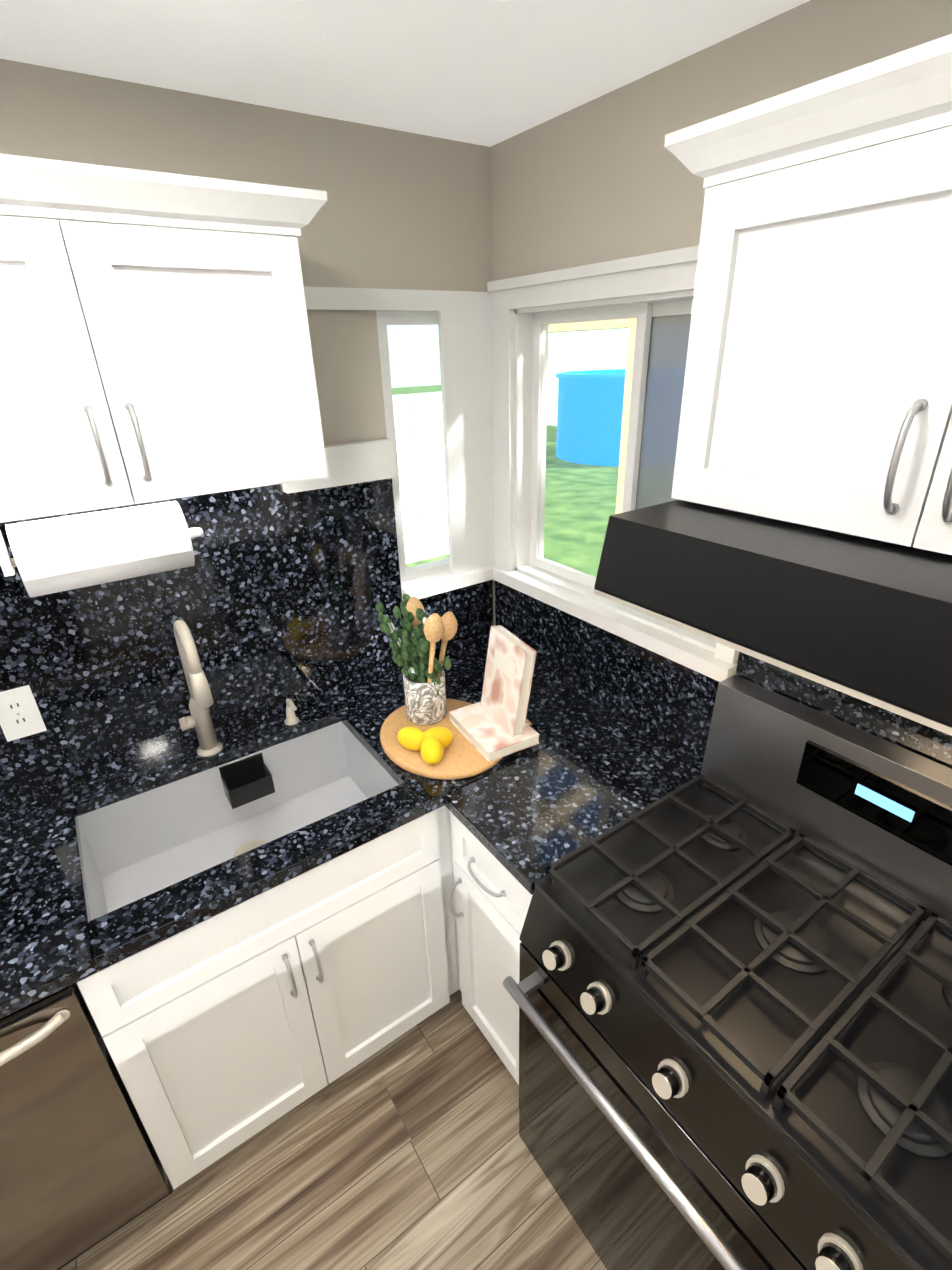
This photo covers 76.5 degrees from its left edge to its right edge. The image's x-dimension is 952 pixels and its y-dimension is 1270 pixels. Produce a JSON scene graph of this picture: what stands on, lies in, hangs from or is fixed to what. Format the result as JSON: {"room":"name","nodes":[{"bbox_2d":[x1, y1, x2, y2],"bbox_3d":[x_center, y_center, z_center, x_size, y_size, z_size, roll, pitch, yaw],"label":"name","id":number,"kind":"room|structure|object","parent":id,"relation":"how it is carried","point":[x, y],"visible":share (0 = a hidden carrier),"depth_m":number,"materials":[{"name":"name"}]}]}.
{"room":"kitchen","nodes":[
{"label":"kitchen","id":0,"kind":"room"},
{"bbox_2d":[0,59,495,625],"bbox_3d":[-1.953,0.362,0.988,5.090,2.400,0.120,-18,30,-30],"label":"wall","id":1,"kind":"structure","parent":0,"point":[404,209],"depth_m":1.50,"materials":[{"name":"beige paint"}]},
{"bbox_2d":[0,154,339,522],"bbox_3d":[-0.747,-0.535,1.152,0.769,0.516,0.366,-18,30,-30],"label":"upper cabinet","id":2,"kind":"object","parent":1,"relation":"attached to","point":[155,342],"depth_m":1.05,"materials":[{"name":"white paint"}]},
{"bbox_2d":[0,501,202,596],"bbox_3d":[-0.770,-0.199,1.256,0.380,0.174,0.144,-18,30,-30],"label":"paper towel holder","id":3,"kind":"object","parent":2,"relation":"attached to","point":[58,554],"visible":1,"depth_m":1.21,"materials":[{"name":"paper"},{"name":"brushed nickel"}]},
{"bbox_2d":[0,478,492,807],"bbox_3d":[-1.681,0.244,1.047,4.220,0.747,0.018,-18,30,-30],"label":"backsplash","id":4,"kind":"structure","parent":1,"relation":"attached to","point":[273,596],"depth_m":1.64,"materials":[{"name":"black stone"}]},
{"bbox_2d":[0,685,46,741],"bbox_3d":[-1.098,0.189,1.449,0.080,0.128,0.007,-18,30,-30],"label":"electrical outlet plate","id":5,"kind":"object","parent":4,"relation":"attached to","point":[20,716],"visible":1,"depth_m":1.45,"materials":[{"name":"white plastic"}]},
{"bbox_2d":[60,989,606,1269],"bbox_3d":[0.163,2.164,-0.081,6.530,0.060,5.348,-18,30,-30],"label":"floor","id":6,"kind":"structure","parent":0,"point":[408,1150],"depth_m":1.51,"materials":[{"name":"brown wood"}]},
{"bbox_2d":[0,982,172,1269],"bbox_3d":[-1.134,1.019,1.351,0.592,0.858,0.652,-18,30,-30],"label":"dishwasher","id":7,"kind":"object","parent":6,"relation":"on","point":[82,1170],"visible":0.6,"depth_m":1.22,"materials":[{"name":"silver metal"}]},
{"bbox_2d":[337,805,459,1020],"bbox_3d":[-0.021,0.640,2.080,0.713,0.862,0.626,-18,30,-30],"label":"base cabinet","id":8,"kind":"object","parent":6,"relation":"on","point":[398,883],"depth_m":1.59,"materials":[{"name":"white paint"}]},
{"bbox_2d":[0,644,618,1018],"bbox_3d":[-1.480,0.794,1.035,4.248,0.246,0.636,-18,30,-30],"label":"countertop","id":9,"kind":"structure","parent":8,"relation":"on","point":[100,872],"depth_m":1.58,"materials":[{"name":"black stone"}]},
{"bbox_2d":[173,620,222,756],"bbox_3d":[-0.727,0.158,1.555,0.092,0.418,0.191,-18,30,-30],"label":"faucet","id":10,"kind":"object","parent":9,"relation":"on","point":[201,702],"visible":1,"depth_m":1.54,"materials":[{"name":"silver metal"}]},
{"bbox_2d":[69,718,414,1004],"bbox_3d":[-0.588,0.528,1.584,0.740,0.210,0.445,-18,30,-30],"label":"sink basin","id":11,"kind":"object","parent":9,"relation":"in","point":[135,845],"depth_m":1.70,"materials":[{"name":"white ceramic"}]},
{"bbox_2d":[285,699,298,725],"bbox_3d":[-0.543,0.228,1.781,0.041,0.088,0.082,-18,30,-30],"label":"soap dispenser","id":12,"kind":"object","parent":9,"relation":"on","point":[291,719],"visible":1,"depth_m":1.79,"materials":[{"name":"silver metal"}]},
{"bbox_2d":[380,699,501,779],"bbox_3d":[-0.094,0.284,1.715,0.340,0.018,0.400,-18,30,-30],"label":"serving board","id":13,"kind":"object","parent":9,"relation":"on","point":[463,757],"visible":0.42,"depth_m":1.62,"materials":[{"name":"brown wood"}]},
{"bbox_2d":[397,727,423,750],"bbox_3d":[-0.173,0.280,1.633,0.067,0.060,0.087,-18,30,-30],"label":"lemon","id":14,"kind":"object","parent":13,"relation":"on","point":[411,738],"visible":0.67,"depth_m":1.61,"materials":[{"name":"yellow food"}]},
{"bbox_2d":[376,593,456,724],"bbox_3d":[-0.153,0.068,1.729,0.176,0.363,0.264,-18,30,-30],"label":"utensil crock","id":15,"kind":"object","parent":13,"relation":"on","point":[421,633],"visible":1,"depth_m":1.70,"materials":[{"name":"stone"}]},
{"bbox_2d":[420,737,443,764],"bbox_3d":[-0.115,0.303,1.581,0.070,0.060,0.083,-18,30,-30],"label":"lemon","id":16,"kind":"object","parent":13,"relation":"on","point":[432,750],"visible":1,"depth_m":1.55,"materials":[{"name":"yellow food"}]},
{"bbox_2d":[424,727,453,747],"bbox_3d":[-0.105,0.279,1.631,0.088,0.060,0.067,-18,30,-30],"label":"lemon","id":17,"kind":"object","parent":13,"relation":"on","point":[444,736],"visible":0.73,"depth_m":1.61,"materials":[{"name":"yellow food"}]},
{"bbox_2d":[449,625,539,761],"bbox_3d":[0.054,0.145,1.652,0.182,0.278,0.230,-15,28,-25],"label":"cookbook stand","id":18,"kind":"object","parent":13,"relation":"on","point":[494,724],"visible":1,"depth_m":1.64,"materials":[{"name":"white"}]},
{"bbox_2d":[449,811,532,1084],"bbox_3d":[0.285,0.789,1.743,0.626,0.862,0.366,-18,30,-30],"label":"base cabinet","id":19,"kind":"object","parent":6,"relation":"on","point":[492,896],"visible":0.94,"depth_m":1.50,"materials":[{"name":"white paint"}]},
{"bbox_2d":[445,713,702,894],"bbox_3d":[0.593,0.572,1.126,0.636,0.035,1.440,-18,30,-30],"label":"countertop","id":20,"kind":"structure","parent":19,"relation":"on","point":[526,821],"depth_m":1.50,"materials":[{"name":"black stone"}]},
{"bbox_2d":[502,675,951,1269],"bbox_3d":[0.550,0.853,1.214,0.719,1.185,0.762,-18,30,-30],"label":"range","id":21,"kind":"object","parent":6,"relation":"on","point":[730,991],"visible":1,"depth_m":1.08,"materials":[{"name":"black metal"}]},
{"bbox_2d":[0,0,809,146],"bbox_3d":[0.100,0.065,-1.072,6.530,0.335,5.348,-18,30,-30],"label":"ceiling","id":22,"kind":"structure","parent":0,"point":[489,73],"depth_m":1.10,"materials":[{"name":"white paint"}]},
{"bbox_2d":[490,0,951,661],"bbox_3d":[1.179,0.351,0.813,0.120,2.400,3.708,-18,30,-30],"label":"wall","id":23,"kind":"structure","parent":0,"point":[604,178],"depth_m":1.29,"materials":[{"name":"beige paint"}]},
{"bbox_2d":[304,245,738,681],"bbox_3d":[0.088,-0.422,1.536,0.770,0.910,1.100,-18,30,-30],"label":"window","id":24,"kind":"structure","parent":23,"relation":"in","point":[493,346],"depth_m":1.77,"materials":[{"name":"white paint"}]},
{"bbox_2d":[495,581,951,768],"bbox_3d":[0.660,0.032,1.347,0.018,0.747,2.059,-18,30,-30],"label":"backsplash","id":25,"kind":"structure","parent":23,"relation":"attached to","point":[670,701],"depth_m":1.66,"materials":[{"name":"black stone"}]},
{"bbox_2d":[664,34,951,554],"bbox_3d":[0.763,-0.299,0.643,0.384,1.054,1.166,-18,30,-30],"label":"upper cabinet","id":26,"kind":"object","parent":23,"relation":"attached to","point":[817,390],"visible":1,"depth_m":0.78,"materials":[{"name":"white paint"}]},
{"bbox_2d":[593,500,951,735],"bbox_3d":[0.621,-0.048,0.849,0.505,0.173,0.758,-18,30,-30],"label":"range hood","id":27,"kind":"object","parent":26,"relation":"attached to","point":[868,620],"visible":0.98,"depth_m":0.77,"materials":[{"name":"black metal"}]},
{"label":"outside","id":28,"kind":"structure","parent":0,"visible":0},
{"bbox_2d":[392,385,618,576],"bbox_3d":[15.095,-2.794,10.164,80.000,0.050,80.000,-18,30,-30],"label":"ground","id":29,"kind":"structure","parent":28,"point":[585,522],"depth_m":9.17,"materials":[{"name":"green plant"}]},
{"bbox_2d":[392,328,628,563],"bbox_3d":[0.798,-2.006,6.299,20.200,2.600,22.000,-18,30,-30],"label":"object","id":30,"kind":"object","parent":29,"relation":"on","point":[558,362],"depth_m":6.84,"materials":[{"name":"white"}]},
{"bbox_2d":[548,327,627,332],"bbox_3d":[2.903,-5.754,8.988,26.641,8.275,40.304,-18,30,-30],"label":"hedge","id":31,"kind":"object","parent":29,"relation":"on","point":[587,330],"depth_m":20.01,"materials":[{"name":"plant"}]},
{"bbox_2d":[556,369,625,465],"bbox_3d":[4.092,-4.300,12.004,3.120,1.700,5.990,-18,30,-30],"label":"blue outdoor structure","id":32,"kind":"object","parent":29,"relation":"on","point":[587,439],"depth_m":12.13,"materials":[{"name":"blue plastic"}]},
{"bbox_2d":[549,318,636,513],"bbox_3d":[0.912,-1.026,3.488,2.780,3.220,6.000,-18,30,-30],"label":"patio cover","id":33,"kind":"object","parent":29,"relation":"on","point":[628,380],"depth_m":4.61,"materials":[{"name":"wood"}]}
]}

